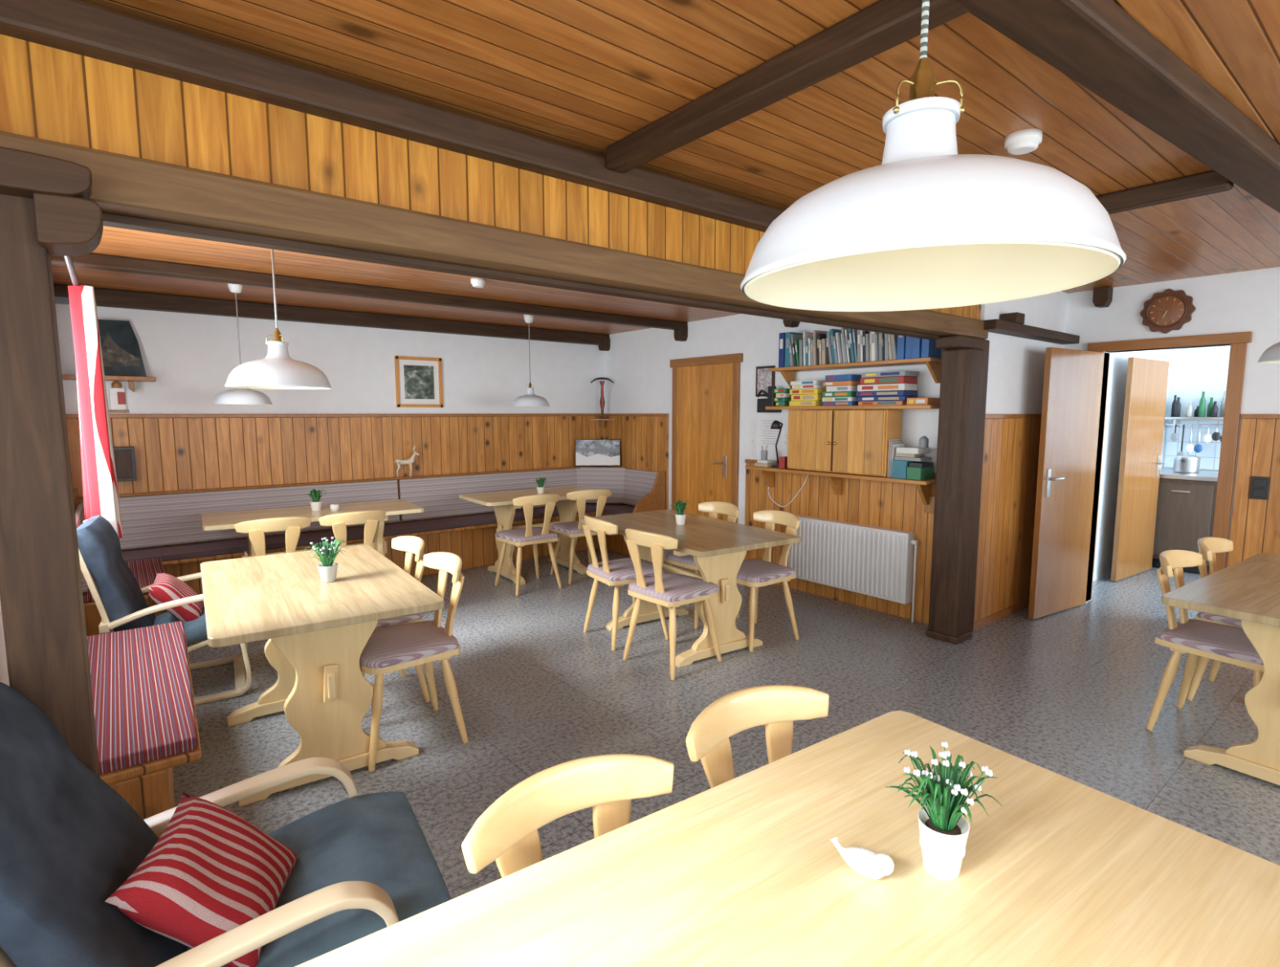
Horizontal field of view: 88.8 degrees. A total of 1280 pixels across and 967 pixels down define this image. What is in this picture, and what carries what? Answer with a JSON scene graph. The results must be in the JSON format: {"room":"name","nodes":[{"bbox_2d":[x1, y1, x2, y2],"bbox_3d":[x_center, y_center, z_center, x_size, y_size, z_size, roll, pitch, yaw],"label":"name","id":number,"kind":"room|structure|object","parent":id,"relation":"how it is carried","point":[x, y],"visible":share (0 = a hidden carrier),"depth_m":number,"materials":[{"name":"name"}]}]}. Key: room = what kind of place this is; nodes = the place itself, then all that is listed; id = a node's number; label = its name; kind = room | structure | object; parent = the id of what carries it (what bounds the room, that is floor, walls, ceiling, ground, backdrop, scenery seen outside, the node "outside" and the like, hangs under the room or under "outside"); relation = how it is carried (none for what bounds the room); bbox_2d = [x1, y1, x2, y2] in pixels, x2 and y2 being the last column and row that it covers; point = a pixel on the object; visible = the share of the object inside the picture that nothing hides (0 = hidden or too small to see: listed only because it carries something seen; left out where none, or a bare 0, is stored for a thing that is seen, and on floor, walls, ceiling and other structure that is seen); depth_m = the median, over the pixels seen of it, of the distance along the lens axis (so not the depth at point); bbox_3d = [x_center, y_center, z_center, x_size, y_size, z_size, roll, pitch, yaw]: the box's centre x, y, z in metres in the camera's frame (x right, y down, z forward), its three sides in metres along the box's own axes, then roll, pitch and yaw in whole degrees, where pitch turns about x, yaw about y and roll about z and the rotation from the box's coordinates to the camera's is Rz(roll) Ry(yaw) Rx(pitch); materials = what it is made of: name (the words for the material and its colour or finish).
{"room":"lodge dining room","nodes":[
{"label":"lodge dining room","id":0,"kind":"room"},
{"bbox_2d":[0,602,9,686],"bbox_3d":[-2.864,-0.018,3.039,0.150,2.380,4.100,-5,8,-38],"label":"wall","id":1,"kind":"structure","parent":0,"point":[4,678],"depth_m":1.72,"materials":[{"name":"white paint"}]},
{"bbox_2d":[54,256,123,538],"bbox_3d":[-2.511,-0.315,2.897,0.264,1.400,3.089,-5,8,-38],"label":"curtain","id":2,"kind":"object","parent":1,"relation":"hanging from","point":[100,491],"visible":0.91,"depth_m":3.52,"materials":[{"name":"fabric"}]},
{"bbox_2d":[55,303,604,413],"bbox_3d":[-2.292,-0.362,6.201,5.020,2.380,0.150,-5,8,-38],"label":"wall","id":3,"kind":"structure","parent":0,"point":[191,357],"depth_m":5.75,"materials":[{"name":"white paint"}]},
{"bbox_2d":[62,374,155,391],"bbox_3d":[-3.818,-0.719,4.707,0.530,0.108,0.199,-5,8,-38],"label":"shelf","id":4,"kind":"object","parent":3,"relation":"attached to","point":[131,380],"visible":0.8,"depth_m":4.70,"materials":[{"name":"brown wood"}]},
{"bbox_2d":[97,319,146,377],"bbox_3d":[-3.804,-0.982,4.736,0.330,0.409,0.080,-6,9,-44],"label":"picture","id":5,"kind":"object","parent":4,"relation":"on","point":[120,348],"visible":0.6,"depth_m":4.75},
{"bbox_2d":[108,381,128,413],"bbox_3d":[-3.840,-0.637,4.801,0.120,0.230,0.037,-5,8,-38],"label":"wall ornament","id":6,"kind":"object","parent":3,"relation":"attached to","point":[117,393],"visible":0.91,"depth_m":4.79,"materials":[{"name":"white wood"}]},
{"bbox_2d":[113,446,137,481],"bbox_3d":[-3.828,-0.143,4.791,0.200,0.250,0.095,-5,8,-38],"label":"wall speaker","id":7,"kind":"object","parent":3,"relation":"attached to","point":[124,456],"visible":0.56,"depth_m":4.78,"materials":[{"name":"black plastic"}]},
{"bbox_2d":[66,413,605,551],"bbox_3d":[-2.236,0.088,6.180,4.720,1.490,0.035,-5,8,-38],"label":"wall paneling","id":8,"kind":"structure","parent":3,"relation":"attached to","point":[173,451],"depth_m":5.70,"materials":[{"name":"brown wood"}]},
{"bbox_2d":[394,355,443,407],"bbox_3d":[-2.089,-0.959,6.187,0.444,0.474,0.024,-5,8,-38],"label":"photo","id":9,"kind":"object","parent":3,"relation":"attached to","point":[419,380],"visible":1,"depth_m":6.18,"materials":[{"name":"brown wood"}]},
{"bbox_2d":[51,226,742,334],"bbox_3d":[-1.007,-1.421,4.473,4.920,0.100,4.160,-5,8,-38],"label":"ceiling","id":10,"kind":"structure","parent":0,"point":[118,242],"depth_m":4.54,"materials":[{"name":"wood"}]},
{"bbox_2d":[212,283,272,404],"bbox_3d":[-2.736,-0.955,4.458,0.355,0.825,0.355,-5,8,-38],"label":"pendant lamp","id":11,"kind":"object","parent":10,"relation":"hanging from","point":[236,396],"visible":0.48,"depth_m":4.39,"materials":[{"name":"white metal"}]},
{"bbox_2d":[224,248,332,389],"bbox_3d":[-1.556,-0.798,2.784,0.406,0.774,0.406,-5,8,-38],"label":"pendant lamp","id":12,"kind":"object","parent":10,"relation":"hanging from","point":[277,371],"visible":0.97,"depth_m":2.71,"materials":[{"name":"white metal"}]},
{"bbox_2d":[53,284,609,345],"bbox_3d":[-2.214,-1.475,5.982,4.720,0.120,0.100,-5,8,-38],"label":"ceiling beam","id":13,"kind":"structure","parent":10,"relation":"attached to","point":[112,298],"depth_m":5.51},
{"bbox_2d":[50,253,687,329],"bbox_3d":[-1.401,-1.387,4.971,4.720,0.075,0.100,-5,8,-38],"label":"ceiling beam","id":14,"kind":"structure","parent":10,"relation":"attached to","point":[91,260],"depth_m":4.40,"materials":[{"name":"wood"}]},
{"bbox_2d":[511,314,550,406],"bbox_3d":[-1.005,-1.117,5.951,0.355,0.825,0.355,-5,8,-38],"label":"pendant lamp","id":15,"kind":"object","parent":10,"relation":"hanging from","point":[530,398],"visible":1,"depth_m":5.88,"materials":[{"name":"white metal"}]},
{"bbox_2d":[80,0,1279,293],"bbox_3d":[2.107,-1.118,1.215,7.050,0.100,4.840,-5,8,-38],"label":"ceiling","id":16,"kind":"structure","parent":0,"point":[584,75],"depth_m":1.84,"materials":[{"name":"wood"}]},
{"bbox_2d":[605,0,968,173],"bbox_3d":[0.298,-1.098,1.848,0.090,0.075,1.240,-5,8,-38],"label":"ceiling beam","id":17,"kind":"structure","parent":16,"relation":"attached to","point":[882,25],"depth_m":1.70,"materials":[{"name":"wood"}]},
{"bbox_2d":[740,0,1126,311],"bbox_3d":[0.344,-0.632,0.779,0.430,0.772,0.430,-5,8,-38],"label":"pendant lamp","id":18,"kind":"object","parent":16,"relation":"hanging from","point":[930,226],"visible":1,"depth_m":0.73,"materials":[{"name":"white metal"}]},
{"bbox_2d":[1004,128,1042,155],"bbox_3d":[1.295,-1.150,2.207,0.110,0.050,0.110,-5,8,-38],"label":"smoke detector","id":19,"kind":"object","parent":16,"relation":"attached to","point":[1024,141],"visible":1,"depth_m":2.17,"materials":[{"name":"white plastic"}]},
{"bbox_2d":[1095,170,1233,214],"bbox_3d":[1.834,-1.227,3.033,0.080,0.075,1.380,-5,8,-38],"label":"ceiling beam","id":20,"kind":"structure","parent":16,"relation":"attached to","point":[1210,182],"depth_m":2.63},
{"bbox_2d":[1257,342,1279,364],"bbox_3d":[2.937,-0.886,2.812,0.355,0.705,0.355,-5,8,-38],"label":"pendant lamp","id":21,"kind":"object","parent":16,"relation":"hanging from","point":[1271,355],"visible":1,"depth_m":2.88,"materials":[{"name":"white metal"}]},
{"bbox_2d":[173,548,1279,900],"bbox_3d":[2.016,1.127,4.067,10.350,0.120,9.200,-5,8,-38],"label":"floor","id":22,"kind":"structure","parent":0,"point":[1071,693],"depth_m":3.44,"materials":[{"name":"stone"}]},
{"bbox_2d":[0,146,102,777],"bbox_3d":[-1.362,0.324,1.496,0.330,2.033,0.230,-5,8,-38],"label":"timber post","id":23,"kind":"object","parent":22,"relation":"on","point":[46,211],"visible":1,"depth_m":1.43,"materials":[{"name":"wood"}]},
{"bbox_2d":[75,501,165,636],"bbox_3d":[-3.399,0.601,4.286,0.457,0.880,1.300,-5,8,-38],"label":"bench","id":24,"kind":"object","parent":22,"relation":"on","point":[144,571],"visible":0.31,"depth_m":3.97,"materials":[{"name":"fabric"}]},
{"bbox_2d":[86,621,201,838],"bbox_3d":[-1.991,0.800,2.542,0.465,0.860,1.460,-5,8,-38],"label":"bench","id":25,"kind":"object","parent":22,"relation":"on","point":[146,723],"visible":0.39,"depth_m":2.26,"materials":[{"name":"fabric"}]},
{"bbox_2d":[76,515,251,705],"bbox_3d":[-2.505,0.643,3.539,0.782,0.955,0.632,-4,7,-32],"label":"armchair","id":26,"kind":"object","parent":22,"relation":"on","point":[121,603],"visible":0.5,"depth_m":3.28,"materials":[{"name":"fabric"}]},
{"bbox_2d":[148,572,204,622],"bbox_3d":[-2.477,0.616,3.497,0.221,0.255,0.319,-4,7,-31],"label":"throw pillow","id":27,"kind":"object","parent":26,"relation":"on","point":[166,588],"visible":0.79,"depth_m":3.41,"materials":[{"name":"fabric"}]},
{"bbox_2d":[0,682,450,966],"bbox_3d":[-0.946,0.869,1.436,0.917,0.961,0.632,-4,7,-31],"label":"armchair","id":28,"kind":"object","parent":22,"relation":"on","point":[366,865],"visible":0.71,"depth_m":1.32,"materials":[{"name":"fabric"}]},
{"bbox_2d":[104,791,298,966],"bbox_3d":[-0.906,0.845,1.398,0.247,0.245,0.327,-2,6,-15],"label":"throw pillow","id":29,"kind":"object","parent":28,"relation":"on","point":[211,873],"visible":0.87,"depth_m":1.33,"materials":[{"name":"fabric"}]},
{"bbox_2d":[234,516,311,644],"bbox_3d":[-2.455,0.613,4.400,0.455,0.834,0.491,-4,7,-32],"label":"dining chair","id":30,"kind":"object","parent":22,"relation":"on","point":[255,530],"visible":0.39,"depth_m":4.17,"materials":[{"name":"brown wood"}]},
{"bbox_2d":[200,499,424,558],"bbox_3d":[-2.483,0.583,5.048,1.460,0.750,0.680,-4,8,-34],"label":"trestle table","id":31,"kind":"object","parent":22,"relation":"on","point":[225,520],"visible":0.26,"depth_m":4.99,"materials":[{"name":"brown wood"}]},
{"bbox_2d":[305,488,327,511],"bbox_3d":[-2.492,0.126,5.032,0.159,0.162,0.158,-5,8,-38],"label":"potted flowers","id":32,"kind":"object","parent":31,"relation":"on","point":[316,504],"visible":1,"depth_m":5.00,"materials":[{"name":"green plant"}]},
{"bbox_2d":[200,545,444,806],"bbox_3d":[-1.495,0.806,2.994,0.800,0.750,1.380,-4,8,-34],"label":"trestle table","id":33,"kind":"object","parent":22,"relation":"on","point":[317,633],"visible":0.94,"depth_m":2.68,"materials":[{"name":"brown wood"}]},
{"bbox_2d":[306,537,348,582],"bbox_3d":[-1.391,0.341,2.909,0.169,0.194,0.198,2,6,14],"label":"potted flowers","id":34,"kind":"object","parent":33,"relation":"on","point":[327,570],"visible":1,"depth_m":2.89,"materials":[{"name":"green plant"}]},
{"bbox_2d":[318,510,386,547],"bbox_3d":[-2.069,0.586,4.656,0.455,0.834,0.491,-5,8,-37],"label":"dining chair","id":35,"kind":"object","parent":22,"relation":"on","point":[339,522],"visible":0.41,"depth_m":4.43,"materials":[{"name":"brown wood"}]},
{"bbox_2d":[81,466,625,616],"bbox_3d":[-2.099,0.400,6.041,4.660,0.900,0.430,-5,8,-38],"label":"bench","id":36,"kind":"object","parent":22,"relation":"on","point":[159,518],"visible":0.37,"depth_m":5.77,"materials":[{"name":"fabric"}]},
{"bbox_2d":[394,444,419,477],"bbox_3d":[-2.179,-0.211,6.109,0.228,0.302,0.084,-2,6,-14],"label":"deer figurine","id":37,"kind":"object","parent":36,"relation":"on","point":[410,461],"visible":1,"depth_m":6.09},
{"bbox_2d":[375,536,430,702],"bbox_3d":[-1.374,0.720,3.417,0.491,0.834,0.455,-5,8,-36],"label":"dining chair","id":38,"kind":"object","parent":22,"relation":"on","point":[411,545],"visible":0.38,"depth_m":3.40,"materials":[{"name":"beige wood"}]},
{"bbox_2d":[359,551,468,772],"bbox_3d":[-1.064,0.765,3.001,0.491,0.834,0.455,-4,8,-35],"label":"dining chair","id":39,"kind":"object","parent":22,"relation":"on","point":[389,649],"visible":0.86,"depth_m":2.94,"materials":[{"name":"beige wood"}]},
{"bbox_2d":[494,493,561,595],"bbox_3d":[-0.955,0.484,5.594,0.455,0.834,0.491,-5,8,-36],"label":"dining chair","id":40,"kind":"object","parent":22,"relation":"on","point":[521,537],"visible":1,"depth_m":5.45,"materials":[{"name":"brown wood"}]},
{"bbox_2d":[458,485,611,585],"bbox_3d":[-0.968,0.465,6.140,1.250,0.750,0.700,-4,8,-35],"label":"trestle table","id":41,"kind":"object","parent":22,"relation":"on","point":[502,501],"visible":0.63,"depth_m":6.04,"materials":[{"name":"brown wood"}]},
{"bbox_2d":[461,754,674,878],"bbox_3d":[-0.020,0.972,1.099,0.455,0.834,0.491,-4,8,-34],"label":"dining chair","id":42,"kind":"object","parent":22,"relation":"on","point":[506,833],"visible":0.56,"depth_m":1.22,"materials":[{"name":"brown wood"}]},
{"bbox_2d":[550,488,610,584],"bbox_3d":[-0.533,0.444,5.957,0.455,0.834,0.491,-4,7,-30],"label":"dining chair","id":43,"kind":"object","parent":22,"relation":"on","point":[573,530],"visible":0.7,"depth_m":5.76,"materials":[{"name":"brown wood"}]},
{"bbox_2d":[576,467,665,556],"bbox_3d":[-0.250,0.290,7.093,0.468,0.908,1.090,-5,8,-38],"label":"bench","id":44,"kind":"object","parent":22,"relation":"on","point":[645,491],"visible":0.6,"depth_m":7.11,"materials":[{"name":"fabric"}]},
{"bbox_2d":[575,439,620,466],"bbox_3d":[-0.472,-0.343,7.302,0.500,0.299,0.080,0,6,-4],"label":"landscape picture","id":45,"kind":"object","parent":44,"relation":"on","point":[588,452],"visible":1,"depth_m":7.29,"materials":[{"name":"white paper"}]},
{"bbox_2d":[582,515,669,651],"bbox_3d":[-0.117,0.618,4.360,0.491,0.834,0.455,-4,7,-30],"label":"dining chair","id":46,"kind":"object","parent":22,"relation":"on","point":[618,573],"visible":0.87,"depth_m":4.21,"materials":[{"name":"brown wood"}]},
{"bbox_2d":[622,528,721,679],"bbox_3d":[0.179,0.666,3.913,0.491,0.834,0.455,-6,8,-42],"label":"dining chair","id":47,"kind":"object","parent":22,"relation":"on","point":[672,591],"visible":1,"depth_m":3.78,"materials":[{"name":"brown wood"}]},
{"bbox_2d":[580,509,800,667],"bbox_3d":[0.278,0.658,4.356,0.800,0.750,1.380,-4,7,-33],"label":"trestle table","id":48,"kind":"object","parent":22,"relation":"on","point":[718,548],"visible":0.63,"depth_m":4.05,"materials":[{"name":"brown wood"}]},
{"bbox_2d":[671,500,689,525],"bbox_3d":[0.275,0.194,4.389,0.143,0.166,0.131,-5,8,-38],"label":"potted flowers","id":49,"kind":"object","parent":48,"relation":"on","point":[680,517],"visible":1,"depth_m":4.37,"materials":[{"name":"green plant"}]},
{"bbox_2d":[662,501,739,629],"bbox_3d":[0.453,0.569,4.808,0.491,0.834,0.455,-5,8,-36],"label":"dining chair","id":50,"kind":"object","parent":22,"relation":"on","point":[713,508],"visible":0.36,"depth_m":4.78,"materials":[{"name":"brown wood"}]},
{"bbox_2d":[685,684,828,788],"bbox_3d":[0.370,0.936,1.428,0.455,0.834,0.491,-4,7,-31],"label":"dining chair","id":51,"kind":"object","parent":22,"relation":"on","point":[775,707],"visible":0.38,"depth_m":1.57,"materials":[{"name":"brown wood"}]},
{"bbox_2d":[736,510,799,652],"bbox_3d":[0.782,0.617,4.367,0.491,0.834,0.455,-4,7,-32],"label":"dining chair","id":52,"kind":"object","parent":22,"relation":"on","point":[753,574],"visible":0.84,"depth_m":4.30,"materials":[{"name":"brown wood"}]},
{"bbox_2d":[294,711,1279,966],"bbox_3d":[0.225,1.039,0.855,1.700,0.750,0.920,-4,8,-34],"label":"trestle table","id":53,"kind":"object","parent":22,"relation":"on","point":[745,870],"visible":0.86,"depth_m":1.04,"materials":[{"name":"brown wood"}]},
{"bbox_2d":[829,837,893,879],"bbox_3d":[0.360,0.614,1.067,0.104,0.045,0.043,5,8,36],"label":"bird figurine","id":54,"kind":"object","parent":53,"relation":"on","point":[870,864],"visible":1,"depth_m":1.05,"materials":[{"name":"white ceramic"}]},
{"bbox_2d":[884,742,1002,880],"bbox_3d":[0.497,0.538,1.073,0.171,0.199,0.154,-4,7,-34],"label":"potted flowers","id":55,"kind":"object","parent":53,"relation":"on","point":[944,832],"visible":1,"depth_m":1.05,"materials":[{"name":"green plant"}]},
{"bbox_2d":[925,334,989,644],"bbox_3d":[2.069,0.053,4.273,0.435,1.972,0.215,-5,8,-38],"label":"timber post","id":56,"kind":"object","parent":22,"relation":"on","point":[965,359],"visible":0.98,"depth_m":4.22,"materials":[{"name":"wood"}]},
{"bbox_2d":[0,130,988,339],"bbox_3d":[0.133,-0.823,2.647,5.350,0.115,0.160,-5,8,-38],"label":"header beam","id":57,"kind":"structure","parent":56,"relation":"on","point":[122,184],"depth_m":1.87,"materials":[{"name":"wood"}]},
{"bbox_2d":[0,34,981,319],"bbox_3d":[0.121,-0.989,2.645,5.350,0.215,0.080,-5,8,-38],"label":"header panel","id":58,"kind":"object","parent":57,"relation":"on","point":[48,93],"visible":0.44,"depth_m":1.79,"materials":[{"name":"brown wood"}]},
{"bbox_2d":[102,212,938,339],"bbox_3d":[0.238,-0.772,2.802,4.100,0.020,0.060,-5,8,-38],"label":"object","id":59,"kind":"structure","parent":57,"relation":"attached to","point":[109,220],"depth_m":2.07,"materials":[{"name":"wood"}]},
{"bbox_2d":[1151,468,1218,574],"bbox_3d":[5.710,0.396,5.985,0.860,0.920,1.720,-5,8,-38],"label":"kitchen cabinet","id":60,"kind":"object","parent":22,"relation":"on","point":[1185,506],"depth_m":6.11,"materials":[{"name":"wood"}]},
{"bbox_2d":[1172,453,1200,473],"bbox_3d":[5.295,-0.202,6.344,0.236,0.190,0.208,0,6,-1],"label":"cooking pot","id":61,"kind":"object","parent":60,"relation":"on","point":[1186,464],"visible":1,"depth_m":6.27,"materials":[{"name":"metal"}]},
{"bbox_2d":[1146,550,1263,733],"bbox_3d":[2.691,0.762,3.029,0.455,0.834,0.491,-4,8,-34],"label":"dining chair","id":62,"kind":"object","parent":22,"relation":"on","point":[1228,644],"visible":0.73,"depth_m":3.05,"materials":[{"name":"brown wood"}]},
{"bbox_2d":[1186,537,1241,701],"bbox_3d":[3.154,0.726,3.359,0.455,0.834,0.491,-5,8,-36],"label":"dining chair","id":63,"kind":"object","parent":22,"relation":"on","point":[1208,547],"visible":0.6,"depth_m":3.41,"materials":[{"name":"brown wood"}]},
{"bbox_2d":[1160,552,1279,786],"bbox_3d":[2.975,0.825,2.822,1.500,0.750,0.800,-4,8,-34],"label":"trestle table","id":64,"kind":"object","parent":22,"relation":"on","point":[1247,590],"visible":1,"depth_m":2.66,"materials":[{"name":"brown wood"}]},
{"bbox_2d":[604,314,946,559],"bbox_3d":[0.919,-0.348,6.071,0.130,2.380,4.070,-5,8,-38],"label":"wall","id":65,"kind":"structure","parent":0,"point":[637,362],"depth_m":6.00,"materials":[{"name":"white paint"}]},
{"bbox_2d":[604,413,668,551],"bbox_3d":[-0.055,-0.023,7.203,0.035,1.490,1.090,-5,8,-38],"label":"trim","id":66,"kind":"structure","parent":65,"relation":"attached to","point":[644,437],"depth_m":7.04,"materials":[{"name":"brown wood"}]},
{"bbox_2d":[676,363,733,521],"bbox_3d":[0.595,-0.164,6.326,0.082,1.940,0.760,-5,8,-38],"label":"door","id":67,"kind":"structure","parent":65,"relation":"in","point":[704,393],"depth_m":6.29,"materials":[{"name":"brown wood"}]},
{"bbox_2d":[670,353,742,523],"bbox_3d":[0.614,-0.201,6.338,0.035,2.030,0.960,-5,8,-38],"label":"door frame","id":68,"kind":"structure","parent":65,"relation":"attached to","point":[735,358],"depth_m":6.04,"materials":[{"name":"brown wood"}]},
{"bbox_2d":[749,419,756,457],"bbox_3d":[1.010,-0.403,5.842,0.004,0.340,0.070,-5,8,-38],"label":"notice","id":69,"kind":"object","parent":65,"relation":"attached to","point":[753,422],"visible":1,"depth_m":5.84,"materials":[{"name":"white paper"}]},
{"bbox_2d":[755,365,775,396],"bbox_3d":[1.088,-0.888,5.678,0.021,0.260,0.200,-5,8,-38],"label":"print","id":70,"kind":"object","parent":65,"relation":"attached to","point":[765,378],"visible":0.82,"depth_m":5.67},
{"bbox_2d":[756,386,781,413],"bbox_3d":[1.086,-0.717,5.579,0.170,0.220,0.220,-5,8,-38],"label":"wall telephone","id":71,"kind":"object","parent":65,"relation":"attached to","point":[762,403],"visible":0.91,"depth_m":5.54,"materials":[{"name":"black plastic"}]},
{"bbox_2d":[759,417,781,448],"bbox_3d":[1.132,-0.447,5.684,0.004,0.260,0.240,-5,8,-38],"label":"notice","id":72,"kind":"object","parent":65,"relation":"attached to","point":[768,437],"visible":0.81,"depth_m":5.70,"materials":[{"name":"white paper"}]},
{"bbox_2d":[744,459,935,624],"bbox_3d":[1.542,0.396,5.243,0.035,1.080,1.860,-5,8,-38],"label":"wall paneling","id":73,"kind":"structure","parent":65,"relation":"attached to","point":[885,504],"depth_m":5.07,"materials":[{"name":"brown wood"}]},
{"bbox_2d":[787,515,918,622],"bbox_3d":[1.619,0.632,5.083,0.099,0.646,1.096,-5,8,-38],"label":"radiator","id":74,"kind":"object","parent":73,"relation":"attached to","point":[876,562],"visible":0.95,"depth_m":4.97,"materials":[{"name":"metal"}]},
{"bbox_2d":[745,357,941,505],"bbox_3d":[1.502,-0.403,5.008,0.273,1.000,1.600,-5,8,-38],"label":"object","id":75,"kind":"object","parent":65,"relation":"attached to","point":[834,442],"visible":0.94,"depth_m":4.83,"materials":[{"name":"brown wood"}]},
{"bbox_2d":[754,444,787,468],"bbox_3d":[1.134,-0.231,5.477,0.150,0.184,0.320,-5,8,-38],"label":"supplies","id":76,"kind":"object","parent":75,"relation":"in","point":[763,462],"visible":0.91,"depth_m":5.48},
{"bbox_2d":[773,370,939,406],"bbox_3d":[1.571,-0.701,4.893,0.191,0.234,1.304,-5,8,-38],"label":"boxes","id":77,"kind":"object","parent":75,"relation":"in","point":[898,388],"visible":0.99,"depth_m":4.79},
{"bbox_2d":[778,327,941,367],"bbox_3d":[1.591,-1.030,4.853,0.218,0.275,1.250,-5,8,-38],"label":"books","id":78,"kind":"object","parent":75,"relation":"on","point":[844,345],"visible":0.74,"depth_m":4.79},
{"bbox_2d":[980,291,1067,413],"bbox_3d":[2.814,-0.246,4.902,1.540,2.430,0.130,-5,8,-38],"label":"wall partition","id":79,"kind":"structure","parent":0,"point":[1015,384],"depth_m":4.69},
{"bbox_2d":[0,0,784,232],"bbox_3d":[0.133,-1.141,2.613,5.350,0.095,0.160,-5,8,-38],"label":"ceiling beam","id":80,"kind":"structure","parent":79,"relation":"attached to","point":[78,27],"depth_m":1.75,"materials":[{"name":"wood"}]},
{"bbox_2d":[983,319,1079,344],"bbox_3d":[2.787,-1.066,4.630,1.450,0.060,0.120,-5,8,-38],"label":"ledge","id":81,"kind":"object","parent":79,"relation":"attached to","point":[993,326],"visible":0.8,"depth_m":4.49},
{"bbox_2d":[1000,312,1025,324],"bbox_3d":[2.505,-1.106,4.392,0.120,0.069,0.110,-5,8,-38],"label":"block","id":82,"kind":"object","parent":81,"relation":"on","point":[1017,317],"depth_m":4.35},
{"bbox_2d":[954,0,1279,213],"bbox_3d":[1.683,-1.114,1.989,6.550,0.075,0.150,-4,8,-34],"label":"ceiling beam","id":83,"kind":"structure","parent":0,"point":[1097,44],"depth_m":1.70,"materials":[{"name":"wood"}]},
{"bbox_2d":[1093,349,1172,582],"bbox_3d":[4.468,-0.343,6.122,2.570,2.360,0.130,-5,8,-38],"label":"wall","id":84,"kind":"structure","parent":0,"point":[1118,362],"depth_m":5.88,"materials":[{"name":"paint"}]},
{"bbox_2d":[1111,357,1169,582],"bbox_3d":[4.566,-0.129,5.912,0.840,1.960,0.099,-4,8,-34],"label":"door","id":85,"kind":"structure","parent":84,"relation":"in","point":[1146,387],"depth_m":5.87,"materials":[{"name":"brown wood"}]},
{"bbox_2d":[1064,266,1279,602],"bbox_3d":[4.843,-0.094,3.506,0.130,2.430,4.600,-5,8,-38],"label":"wall","id":86,"kind":"structure","parent":0,"point":[1245,301],"depth_m":4.45,"materials":[{"name":"paint"}]},
{"bbox_2d":[973,413,1041,622],"bbox_3d":[2.809,0.233,4.848,1.380,1.490,0.035,-5,8,-38],"label":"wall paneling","id":87,"kind":"structure","parent":86,"relation":"attached to","point":[1011,442],"depth_m":4.70,"materials":[{"name":"brown wood"}]},
{"bbox_2d":[973,598,1029,631],"bbox_3d":[2.812,0.945,4.913,1.370,0.060,0.012,-5,8,-38],"label":"baseboard","id":88,"kind":"structure","parent":87,"relation":"attached to","point":[978,624],"depth_m":4.75,"materials":[{"name":"brown wood"}]},
{"bbox_2d":[1027,346,1104,619],"bbox_3d":[3.176,0.000,4.811,0.760,1.940,0.098,-4,7,-31],"label":"door","id":89,"kind":"structure","parent":86,"relation":"in","point":[1073,382],"depth_m":4.78,"materials":[{"name":"brown wood"}]},
{"bbox_2d":[1092,286,1113,307],"bbox_3d":[3.471,-1.397,4.901,0.100,0.140,0.100,-5,8,-38],"label":"corbel","id":90,"kind":"object","parent":86,"relation":"attached to","point":[1102,296],"visible":1,"depth_m":4.87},
{"bbox_2d":[1139,288,1195,333],"bbox_3d":[3.735,-1.222,4.630,0.046,0.311,0.311,-5,8,-38],"label":"wall clock","id":91,"kind":"object","parent":86,"relation":"attached to","point":[1166,311],"depth_m":4.62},
{"bbox_2d":[1085,331,1253,602],"bbox_3d":[3.796,-0.035,4.814,0.185,2.030,0.930,-5,8,-38],"label":"door frame","id":92,"kind":"structure","parent":86,"relation":"attached to","point":[1238,341],"depth_m":4.46,"materials":[{"name":"brown wood"}]},
{"bbox_2d":[1226,413,1279,567],"bbox_3d":[4.778,0.378,3.511,0.035,1.490,2.410,-5,8,-38],"label":"wall paneling","id":93,"kind":"structure","parent":86,"relation":"attached to","point":[1255,530],"depth_m":4.33,"materials":[{"name":"brown wood"}]},
{"bbox_2d":[1248,475,1270,500],"bbox_3d":[4.090,0.030,4.311,0.022,0.150,0.090,-5,8,-38],"label":"light switch","id":94,"kind":"object","parent":86,"relation":"attached to","point":[1260,486],"visible":1,"depth_m":4.30,"materials":[{"name":"black plastic"}]},
{"bbox_2d":[1161,345,1230,471],"bbox_3d":[6.321,-0.326,5.961,0.120,2.360,3.800,-5,8,-38],"label":"wall","id":95,"kind":"structure","parent":0,"point":[1193,371],"depth_m":6.63,"materials":[{"name":"paint"}]},
{"bbox_2d":[1164,420,1222,470],"bbox_3d":[6.049,-0.346,6.191,0.015,0.490,1.700,-5,8,-38],"label":"tiles","id":96,"kind":"structure","parent":95,"relation":"attached to","point":[1210,455],"depth_m":6.64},
{"bbox_2d":[1164,417,1223,427],"bbox_3d":[5.944,-0.568,6.133,0.220,0.105,1.580,-5,8,-38],"label":"wall shelf","id":97,"kind":"object","parent":95,"relation":"attached to","point":[1176,420],"depth_m":6.55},
{"bbox_2d":[1170,424,1222,456],"bbox_3d":[5.862,-0.364,6.130,0.027,0.361,1.412,-5,8,-38],"label":"kitchen utensils","id":98,"kind":"object","parent":97,"relation":"hanging from","point":[1215,436],"visible":0.43,"depth_m":6.52,"materials":[{"name":"plastic"}]},
{"bbox_2d":[1170,391,1226,417],"bbox_3d":[5.893,-0.751,6.144,0.162,0.254,1.435,-5,8,-38],"label":"bottles","id":99,"kind":"object","parent":97,"relation":"on","point":[1212,408],"visible":0.46,"depth_m":6.49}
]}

